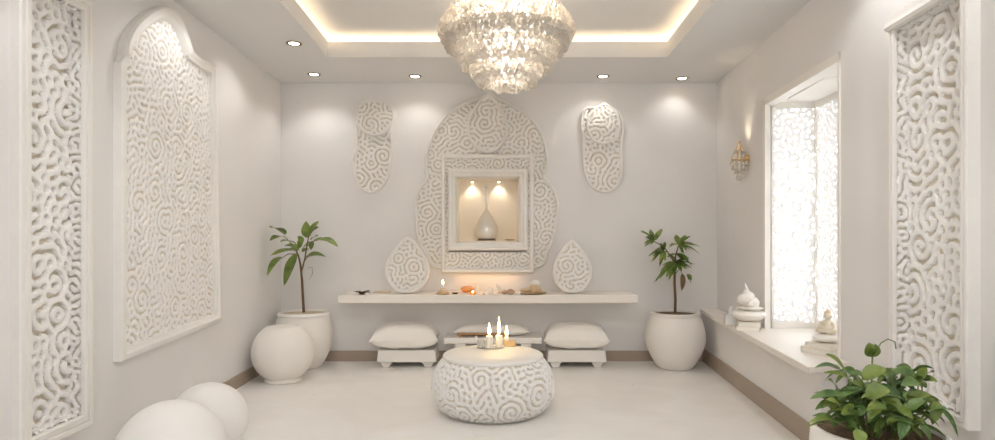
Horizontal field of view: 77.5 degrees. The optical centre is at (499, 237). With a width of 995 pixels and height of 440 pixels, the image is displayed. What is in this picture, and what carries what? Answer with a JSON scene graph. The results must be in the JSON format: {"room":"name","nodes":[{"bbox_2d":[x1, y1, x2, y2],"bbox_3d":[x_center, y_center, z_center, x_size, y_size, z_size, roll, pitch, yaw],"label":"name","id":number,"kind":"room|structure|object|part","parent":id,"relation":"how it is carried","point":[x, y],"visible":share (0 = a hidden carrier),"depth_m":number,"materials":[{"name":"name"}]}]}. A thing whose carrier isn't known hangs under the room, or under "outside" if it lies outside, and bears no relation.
{"room":"prayer room","nodes":[
{"label":"prayer room","id":0,"kind":"room"},
{"bbox_2d":[0,0,280,439],"bbox_3d":[-2.181,-0.357,2.319,0.150,3.200,8.500,0,0,-2],"label":"wall","id":1,"kind":"structure","parent":0,"point":[249,97],"depth_m":4.36,"materials":[{"name":"paint"}]},
{"bbox_2d":[11,0,92,439],"bbox_3d":[-2.127,-0.126,2.933,0.092,2.173,0.503,0,0,-2],"label":"framed panel","id":2,"kind":"object","parent":1,"relation":"attached to","point":[43,235],"visible":1,"depth_m":2.97,"materials":[{"name":"white"}]},
{"bbox_2d":[113,6,221,361],"bbox_3d":[-2.125,-0.393,4.079,0.061,2.155,1.312,0,0,-2],"label":"arched panel","id":3,"kind":"object","parent":1,"relation":"attached to","point":[167,243],"visible":1,"depth_m":3.92,"materials":[{"name":"white stone"}]},
{"bbox_3d":[-2.119,-1.244,3.864,0.060,0.449,0.792,0,0,-2],"label":"arch moulding","id":4,"kind":"part","parent":3,"relation":"part of","materials":[{"name":"white paint"}]},
{"bbox_2d":[223,366,258,388],"bbox_3d":[-2.101,1.190,2.372,0.018,0.105,7.800,0,0,-2],"label":"baseboard","id":5,"kind":"structure","parent":1,"relation":"attached to","point":[237,381],"depth_m":5.23,"materials":[{"name":"brown wood"}]},
{"bbox_2d":[275,309,332,369],"bbox_3d":[-1.886,0.976,5.965,0.540,0.535,0.540,0,0,0],"label":"pot","id":6,"kind":"object","parent":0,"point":[317,322],"depth_m":5.82,"materials":[{"name":"white ceramic"}]},
{"bbox_2d":[173,0,810,82],"bbox_3d":[0.150,-1.677,2.385,5.500,0.220,8.170,0,0,0],"label":"ceiling","id":7,"kind":"structure","parent":0,"point":[343,41],"depth_m":5.17,"materials":[{"name":"white paint"}]},
{"bbox_2d":[286,41,301,45],"bbox_3d":[-1.655,-1.562,4.982,0.124,0.008,0.124,0,0,0],"label":"recessed light","id":8,"kind":"object","parent":7,"relation":"in","point":[291,43],"visible":1,"depth_m":4.98,"materials":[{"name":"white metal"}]},
{"bbox_2d":[307,72,320,75],"bbox_3d":[-1.777,-1.562,5.924,0.124,0.008,0.124,0,0,0],"label":"recessed light","id":9,"kind":"object","parent":7,"relation":"in","point":[312,73],"visible":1,"depth_m":5.92,"materials":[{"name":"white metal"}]},
{"bbox_2d":[409,75,420,77],"bbox_3d":[-0.822,-1.562,5.997,0.124,0.008,0.124,0,0,0],"label":"recessed light","id":10,"kind":"object","parent":7,"relation":"in","point":[410,76],"visible":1,"depth_m":6.00,"materials":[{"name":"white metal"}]},
{"bbox_2d":[438,0,575,93],"bbox_3d":[0.045,-1.370,4.200,0.929,0.777,0.929,0,0,-33],"label":"chandelier","id":11,"kind":"object","parent":7,"relation":"hanging from","point":[511,44],"visible":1,"depth_m":3.94,"materials":[{"name":"clear glass"}]},
{"bbox_3d":[0.044,-1.390,4.200,0.821,0.709,0.821,0,0,0],"label":"ring frame","id":12,"kind":"part","parent":11,"relation":"part of","materials":[{"name":"clear glass"}]},
{"bbox_2d":[597,75,608,77],"bbox_3d":[0.996,-1.562,5.997,0.124,0.008,0.124,0,0,0],"label":"recessed light","id":13,"kind":"object","parent":7,"relation":"in","point":[598,76],"visible":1,"depth_m":6.00,"materials":[{"name":"white metal"}]},
{"bbox_2d":[676,77,687,79],"bbox_3d":[1.782,-1.562,6.072,0.124,0.008,0.124,0,0,0],"label":"recessed light","id":14,"kind":"object","parent":7,"relation":"in","point":[677,78],"visible":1,"depth_m":6.07,"materials":[{"name":"white metal"}]},
{"bbox_2d":[236,361,799,439],"bbox_3d":[0.150,1.293,2.435,5.500,0.100,8.270,0,0,0],"label":"floor","id":15,"kind":"structure","parent":0,"point":[335,400],"depth_m":4.49,"materials":[{"name":"stone"}]},
{"bbox_2d":[115,399,226,439],"bbox_3d":[-1.539,1.003,2.900,0.484,0.480,0.484,0,0,0],"label":"ball","id":16,"kind":"object","parent":15,"relation":"on","point":[176,419],"visible":1,"depth_m":2.79,"materials":[{"name":"white paint"}]},
{"bbox_2d":[176,382,248,439],"bbox_3d":[-1.663,1.035,3.530,0.432,0.416,0.440,0,0,0],"label":"ball","id":17,"kind":"object","parent":15,"relation":"on","point":[223,400],"visible":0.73,"depth_m":3.44,"materials":[{"name":"white ceramic"}]},
{"bbox_2d":[251,324,313,384],"bbox_3d":[-1.890,1.006,5.400,0.524,0.475,0.524,0,0,0],"label":"round vase","id":18,"kind":"object","parent":15,"relation":"on","point":[280,353],"visible":1,"depth_m":5.22,"materials":[{"name":"white ceramic"}]},
{"bbox_2d":[267,221,337,369],"bbox_3d":[-1.843,0.539,5.950,0.625,1.407,0.570,0,0,0],"label":"potted plant","id":19,"kind":"object","parent":15,"relation":"on","point":[317,322],"visible":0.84,"depth_m":5.87,"materials":[{"name":"white ceramic"}]},
{"bbox_3d":[-1.898,0.357,5.963,0.386,0.773,0.063,0,0,3],"label":"stem","id":20,"kind":"part","parent":19,"relation":"part of","materials":[{"name":"brown plant"}]},
{"bbox_2d":[377,345,438,366],"bbox_3d":[-0.894,1.161,6.095,0.568,0.165,0.343,0,0,0],"label":"stool","id":21,"kind":"object","parent":15,"relation":"on","point":[429,355],"visible":0.97,"depth_m":5.93,"materials":[{"name":"white paint"}]},
{"bbox_3d":[-1.096,1.216,6.095,0.115,0.055,0.297,0,0,0],"label":"leg","id":22,"kind":"part","parent":21,"relation":"part of","materials":[{"name":"white paint"}]},
{"bbox_2d":[369,321,439,348],"bbox_3d":[-0.923,0.947,6.075,0.660,0.246,0.380,0,0,-3],"label":"pillow","id":23,"kind":"object","parent":21,"relation":"on","point":[400,334],"visible":1,"depth_m":5.92,"materials":[{"name":"white fabric"}]},
{"bbox_3d":[-0.693,1.216,6.095,0.115,0.055,0.297,0,0,0],"label":"leg","id":24,"kind":"part","parent":21,"relation":"part of","materials":[{"name":"white paint"}]},
{"bbox_2d":[431,345,554,423],"bbox_3d":[-0.050,1.034,4.450,0.886,0.418,0.877,0,0,9],"label":"round table","id":25,"kind":"object","parent":15,"relation":"on","point":[508,384],"visible":1,"depth_m":4.12,"materials":[{"name":"white stone"}]},
{"bbox_2d":[477,346,503,348],"bbox_3d":[-0.071,0.820,4.637,0.210,0.009,0.134,0,0,0],"label":"glass plate","id":26,"kind":"object","parent":25,"relation":"on","point":[494,347],"visible":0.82,"depth_m":4.61,"materials":[{"name":"white"}]},
{"bbox_2d":[474,336,484,347],"bbox_3d":[-0.146,0.773,4.640,0.072,0.092,0.062,0,0,36],"label":"glass cup","id":27,"kind":"object","parent":26,"relation":"on","point":[480,342],"visible":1,"depth_m":4.61,"materials":[{"name":"white glass"}]},
{"bbox_2d":[486,324,492,347],"bbox_3d":[-0.080,0.725,4.625,0.050,0.189,0.050,0,0,0],"label":"candle","id":28,"kind":"object","parent":26,"relation":"on","point":[489,339],"visible":1,"depth_m":4.61,"materials":[{"name":"beige wax"}]},
{"bbox_2d":[496,320,501,346],"bbox_3d":[-0.008,0.706,4.684,0.050,0.226,0.050,0,0,0],"label":"candle","id":29,"kind":"object","parent":26,"relation":"on","point":[498,337],"visible":1,"depth_m":4.67,"materials":[{"name":"beige wax"}]},
{"bbox_2d":[504,326,514,345],"bbox_3d":[0.072,0.745,4.727,0.090,0.159,0.036,0,0,0],"label":"candle","id":30,"kind":"object","parent":25,"relation":"on","point":[507,342],"visible":0.98,"depth_m":4.71,"materials":[{"name":"brown"}]},
{"bbox_2d":[444,333,541,347],"bbox_3d":[-0.066,1.095,6.045,0.929,0.296,0.330,0,0,0],"label":"bench","id":31,"kind":"object","parent":15,"relation":"on","point":[525,340],"visible":0.61,"depth_m":5.88,"materials":[{"name":"white paint"}]},
{"bbox_3d":[-0.381,1.123,6.045,0.100,0.240,0.270,0,0,0],"label":"leg","id":32,"kind":"part","parent":31,"relation":"part of","materials":[{"name":"white paint"}]},
{"bbox_2d":[457,333,504,337],"bbox_3d":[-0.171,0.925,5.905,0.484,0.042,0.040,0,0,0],"label":"wooden tray","id":33,"kind":"object","parent":31,"relation":"on","point":[459,334],"visible":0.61,"depth_m":5.88,"materials":[{"name":"brown wood"}]},
{"bbox_2d":[454,323,528,334],"bbox_3d":[-0.082,0.892,6.070,0.750,0.102,0.270,0,0,0],"label":"cushion","id":34,"kind":"object","parent":31,"relation":"on","point":[513,329],"visible":0.77,"depth_m":5.96,"materials":[{"name":"white fabric"}]},
{"bbox_3d":[0.248,1.123,6.045,0.100,0.240,0.270,0,0,0],"label":"leg","id":35,"kind":"part","parent":31,"relation":"part of","materials":[{"name":"white paint"}]},
{"bbox_2d":[545,345,606,366],"bbox_3d":[0.737,1.161,6.095,0.568,0.165,0.343,0,0,0],"label":"stool","id":36,"kind":"object","parent":15,"relation":"on","point":[555,356],"visible":0.97,"depth_m":5.93,"materials":[{"name":"white paint"}]},
{"bbox_3d":[0.535,1.216,6.095,0.115,0.055,0.297,0,0,0],"label":"leg","id":37,"kind":"part","parent":36,"relation":"part of","materials":[{"name":"white paint"}]},
{"bbox_2d":[543,321,609,348],"bbox_3d":[0.741,0.945,6.075,0.641,0.247,0.380,0,0,4],"label":"pillow","id":38,"kind":"object","parent":36,"relation":"on","point":[574,334],"visible":1,"depth_m":5.92,"materials":[{"name":"white fabric"}]},
{"bbox_3d":[0.938,1.216,6.095,0.115,0.055,0.297,0,0,0],"label":"leg","id":39,"kind":"part","parent":36,"relation":"part of","materials":[{"name":"white paint"}]},
{"bbox_2d":[641,229,705,370],"bbox_3d":[1.665,0.576,5.941,0.586,1.334,0.563,0,0,29],"label":"potted tree","id":40,"kind":"object","parent":15,"relation":"on","point":[675,339],"visible":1,"depth_m":5.77,"materials":[{"name":"white ceramic"}]},
{"bbox_3d":[1.613,0.387,5.943,0.266,0.712,0.038,0,0,10],"label":"stem","id":41,"kind":"part","parent":40,"relation":"part of","materials":[{"name":"brown plant"}]},
{"bbox_3d":[1.675,0.976,5.935,0.564,0.535,0.564,0,0,0],"label":"pot","id":42,"kind":"part","parent":40,"relation":"part of","materials":[{"name":"white ceramic"}]},
{"bbox_2d":[807,339,957,439],"bbox_3d":[1.485,0.825,2.472,0.606,0.837,0.559,0,0,0],"label":"planter","id":43,"kind":"object","parent":15,"relation":"on","point":[862,417],"visible":1,"depth_m":2.42,"materials":[{"name":"white ceramic"}]},
{"bbox_3d":[1.495,0.595,2.447,0.557,0.381,0.324,0,0,-23],"label":"stem","id":44,"kind":"part","parent":43,"relation":"part of","materials":[{"name":"green plant"}]},
{"bbox_3d":[1.524,1.006,2.500,0.504,0.475,0.504,0,0,0],"label":"pot","id":45,"kind":"part","parent":43,"relation":"part of","materials":[{"name":"white ceramic"}]},
{"bbox_2d":[281,83,786,350],"bbox_3d":[0.150,-0.357,6.420,5.500,3.200,0.300,0,0,0],"label":"wall","id":46,"kind":"structure","parent":0,"point":[668,183],"depth_m":6.27,"materials":[{"name":"paint"}]},
{"bbox_2d":[351,99,396,193],"bbox_3d":[-1.271,-0.922,6.229,0.450,0.948,0.082,0,0,0],"label":"plaque","id":47,"kind":"object","parent":46,"relation":"attached to","point":[374,119],"visible":1,"depth_m":6.24,"materials":[{"name":"white stone"}]},
{"bbox_2d":[414,92,559,272],"bbox_3d":[-0.132,-0.559,6.207,1.461,1.815,0.120,0,0,0],"label":"decorative wall panel","id":48,"kind":"object","parent":46,"relation":"attached to","point":[487,135],"visible":1,"depth_m":6.21,"materials":[{"name":"white"}]},
{"bbox_3d":[-0.124,-0.244,6.215,0.926,1.184,0.105,0,0,0],"label":"moulding","id":49,"kind":"part","parent":48,"relation":"part of","materials":[{"name":"white paint"}]},
{"bbox_3d":[-0.121,-0.283,6.207,0.797,0.817,0.120,0,0,0],"label":"moulding","id":50,"kind":"part","parent":48,"relation":"part of","materials":[{"name":"white paint"}]},
{"bbox_2d":[457,178,518,241],"bbox_3d":[-0.121,-0.283,6.400,0.627,0.647,0.260,0,0,0],"label":"wall niche","id":51,"kind":"object","parent":46,"relation":"in","point":[503,196],"visible":0.81,"depth_m":6.51,"materials":[{"name":"beige paint"}]},
{"bbox_2d":[475,184,497,240],"bbox_3d":[-0.139,-0.267,6.370,0.236,0.585,0.236,0,0,0],"label":"vase","id":52,"kind":"object","parent":51,"relation":"in","point":[486,229],"visible":1,"depth_m":6.29,"materials":[{"name":"beige ceramic"}]},
{"bbox_2d":[338,291,637,302],"bbox_3d":[-0.113,0.575,6.050,2.821,0.078,0.440,0,0,0],"label":"floating shelf","id":53,"kind":"object","parent":46,"relation":"attached to","point":[350,296],"visible":1,"depth_m":5.83,"materials":[{"name":"white wood"}]},
{"bbox_2d":[354,290,369,294],"bbox_3d":[-1.306,0.516,5.870,0.169,0.041,0.099,0,0,0],"label":"dried flower","id":54,"kind":"object","parent":53,"relation":"on","point":[366,291],"visible":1,"depth_m":5.86,"materials":[{"name":"black plant"}]},
{"bbox_2d":[373,291,390,292],"bbox_3d":[-1.154,0.527,6.064,0.170,0.018,0.100,0,0,0],"label":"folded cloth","id":55,"kind":"object","parent":53,"relation":"on","point":[374,291],"visible":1,"depth_m":6.02,"materials":[{"name":"beige fabric"}]},
{"bbox_2d":[385,237,429,292],"bbox_3d":[-0.894,0.263,5.993,0.428,0.547,0.146,0,0,0],"label":"carved teardrop","id":56,"kind":"object","parent":53,"relation":"on","point":[407,268],"visible":1,"depth_m":5.96,"materials":[{"name":"white"}]},
{"bbox_2d":[461,286,473,291],"bbox_3d":[-0.321,0.508,6.131,0.136,0.054,0.136,0,0,0],"label":"bowl","id":57,"kind":"object","parent":53,"relation":"on","point":[464,288],"visible":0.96,"depth_m":6.08,"materials":[{"name":"orange glass"}]},
{"bbox_2d":[475,283,478,291],"bbox_3d":[-0.229,0.487,6.165,0.034,0.097,0.034,0,0,0],"label":"candle","id":58,"kind":"object","parent":53,"relation":"on","point":[476,284],"visible":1,"depth_m":6.15,"materials":[{"name":"beige wax"}]},
{"bbox_2d":[496,284,500,292],"bbox_3d":[-0.005,0.489,6.010,0.052,0.093,0.052,0,0,44],"label":"figurine","id":59,"kind":"object","parent":53,"relation":"on","point":[497,285],"visible":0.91,"depth_m":6.00,"materials":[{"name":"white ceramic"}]},
{"bbox_2d":[507,289,514,293],"bbox_3d":[0.102,0.511,5.892,0.080,0.053,0.064,0,0,0],"label":"pebble","id":60,"kind":"object","parent":53,"relation":"on","point":[509,291],"visible":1,"depth_m":5.87,"materials":[{"name":"stone"}]},
{"bbox_2d":[520,292,544,294],"bbox_3d":[0.305,0.529,5.913,0.280,0.013,0.170,0,0,0],"label":"dish","id":61,"kind":"object","parent":53,"relation":"on","point":[527,293],"visible":0.89,"depth_m":5.88,"materials":[{"name":"brown wood"}]},
{"bbox_2d":[519,280,546,293],"bbox_3d":[0.315,0.463,5.913,0.260,0.134,0.092,0,0,0],"label":"conch shell","id":62,"kind":"object","parent":61,"relation":"on","point":[534,287],"visible":1,"depth_m":5.89,"materials":[{"name":"white ceramic"}]},
{"bbox_3d":[0.332,0.428,5.913,0.098,0.064,0.084,0,0,0],"label":"crown","id":63,"kind":"part","parent":62,"relation":"part of","materials":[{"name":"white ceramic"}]},
{"bbox_2d":[552,240,591,292],"bbox_3d":[0.696,0.277,5.991,0.381,0.518,0.142,0,0,0],"label":"carved teardrop","id":64,"kind":"object","parent":53,"relation":"on","point":[572,269],"visible":1,"depth_m":5.95,"materials":[{"name":"white"}]},
{"bbox_2d":[325,351,701,360],"bbox_3d":[-0.077,1.190,6.263,4.275,0.105,0.014,0,0,0],"label":"baseboard","id":65,"kind":"structure","parent":46,"relation":"attached to","point":[332,355],"depth_m":6.25,"materials":[{"name":"brown wood"}]},
{"bbox_2d":[580,102,623,192],"bbox_3d":[1.027,-0.909,6.229,0.438,0.912,0.082,0,0,0],"label":"plaque","id":66,"kind":"object","parent":46,"relation":"attached to","point":[602,125],"visible":1,"depth_m":6.24,"materials":[{"name":"white stone"}]},
{"bbox_2d":[703,315,844,421],"bbox_3d":[2.033,0.999,4.914,0.167,0.488,2.729,0,0,4],"label":"wall","id":67,"kind":"structure","parent":0,"point":[794,388],"depth_m":4.37,"materials":[{"name":"paint"}]},
{"bbox_2d":[702,349,809,439],"bbox_3d":[1.942,1.175,4.910,0.014,0.135,2.728,0,0,4],"label":"baseboard","id":68,"kind":"structure","parent":67,"relation":"attached to","point":[797,425],"depth_m":4.52,"materials":[{"name":"brown wood"}]},
{"bbox_2d":[700,309,849,373],"bbox_3d":[2.207,0.736,4.825,0.687,0.042,2.868,0,0,6],"label":"windowsill ledge","id":69,"kind":"object","parent":67,"relation":"on","point":[784,343],"visible":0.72,"depth_m":4.24,"materials":[{"name":"white stone"}]},
{"bbox_2d":[723,313,736,324],"bbox_3d":[1.945,0.674,5.160,0.144,0.081,0.144,0,0,12],"label":"glass box","id":70,"kind":"object","parent":69,"relation":"on","point":[728,319],"visible":0.44,"depth_m":5.10,"materials":[{"name":"white"}]},
{"bbox_2d":[728,306,738,313],"bbox_3d":[1.944,0.601,5.160,0.088,0.064,0.038,0,0,12],"label":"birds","id":71,"kind":"object","parent":70,"relation":"on","point":[730,308],"visible":0.68,"depth_m":5.15,"materials":[{"name":"white ceramic"}]},
{"bbox_2d":[736,323,759,331],"bbox_3d":[1.955,0.698,4.880,0.170,0.032,0.270,0,0,22],"label":"book","id":72,"kind":"object","parent":69,"relation":"on","point":[738,328],"visible":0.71,"depth_m":4.76,"materials":[{"name":"beige paper"}]},
{"bbox_2d":[737,319,760,326],"bbox_3d":[1.959,0.667,4.880,0.160,0.030,0.250,0,0,18],"label":"book","id":73,"kind":"object","parent":72,"relation":"on","point":[740,323],"visible":0.79,"depth_m":4.78,"materials":[{"name":"beige paper"}]},
{"bbox_2d":[732,284,765,321],"bbox_3d":[1.955,0.504,4.870,0.250,0.295,0.250,0,0,0],"label":"shell sculpture","id":74,"kind":"object","parent":73,"relation":"on","point":[749,312],"visible":1,"depth_m":4.81,"materials":[{"name":"white ceramic"}]},
{"bbox_2d":[732,310,765,321],"bbox_3d":[1.955,0.609,4.870,0.250,0.084,0.250,0,0,0],"label":"bowl","id":75,"kind":"object","parent":73,"relation":"on","point":[743,315],"depth_m":4.79,"materials":[{"name":"white ceramic"}]},
{"bbox_2d":[801,346,836,356],"bbox_3d":[2.027,0.697,3.855,0.200,0.034,0.200,0,0,-22],"label":"book","id":76,"kind":"object","parent":69,"relation":"on","point":[822,352],"visible":0.52,"depth_m":3.79,"materials":[{"name":"beige paper"}]},
{"bbox_2d":[805,340,836,350],"bbox_3d":[2.039,0.665,3.859,0.180,0.030,0.175,0,0,-26],"label":"book","id":77,"kind":"object","parent":76,"relation":"on","point":[815,344],"visible":0.7,"depth_m":3.82,"materials":[{"name":"beige paper"}]},
{"bbox_2d":[812,333,836,342],"bbox_3d":[2.039,0.620,3.859,0.176,0.061,0.150,0,0,0],"label":"round cushion stone","id":78,"kind":"object","parent":77,"relation":"on","point":[821,337],"visible":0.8,"depth_m":3.81,"materials":[{"name":"white stone"}]},
{"bbox_2d":[816,308,836,333],"bbox_3d":[2.031,0.515,3.850,0.102,0.157,0.107,0,0,2],"label":"figurine","id":79,"kind":"object","parent":78,"relation":"on","point":[827,326],"visible":1,"depth_m":3.84,"materials":[{"name":"beige"}]},
{"bbox_2d":[717,0,994,439],"bbox_3d":[1.959,-0.357,2.327,0.050,3.200,8.500,0,0,4],"label":"wall","id":80,"kind":"structure","parent":0,"point":[822,29],"depth_m":3.53,"materials":[{"name":"paint"}]},
{"bbox_2d":[730,141,748,180],"bbox_3d":[2.056,-0.664,5.327,0.158,0.344,0.161,0,0,-38],"label":"sconce","id":81,"kind":"object","parent":80,"relation":"attached to","point":[745,160],"visible":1,"depth_m":5.30,"materials":[{"name":"gold metal"}]},
{"bbox_2d":[762,52,840,358],"bbox_3d":[2.289,-0.210,4.299,0.472,1.850,1.273,0,0,4],"label":"window","id":82,"kind":"structure","parent":80,"relation":"in","point":[817,91],"depth_m":4.89,"materials":[{"name":"white glass"}]},
{"bbox_2d":[883,0,980,430],"bbox_3d":[1.942,-0.158,2.797,0.105,1.879,0.573,0,0,4],"label":"framed panel","id":83,"kind":"object","parent":80,"relation":"attached to","point":[941,131],"visible":0.99,"depth_m":2.79,"materials":[{"name":"white"}]},
{"bbox_3d":[1.927,-1.061,2.798,0.075,0.074,0.573,0,0,4],"label":"crown moulding","id":84,"kind":"part","parent":83,"relation":"part of","materials":[{"name":"white paint"}]},
{"bbox_3d":[-0.544,0.529,5.913,0.144,0.013,0.144,0,0,0],"label":"dish","id":85,"kind":"object","parent":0,"visible":0},
{"bbox_2d":[438,280,447,292],"bbox_3d":[-0.546,0.463,5.913,0.104,0.135,0.104,0,0,0],"label":"candle","id":86,"kind":"object","parent":85,"relation":"in","point":[442,290],"visible":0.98,"depth_m":5.90,"materials":[{"name":"beige wax"}]}
]}

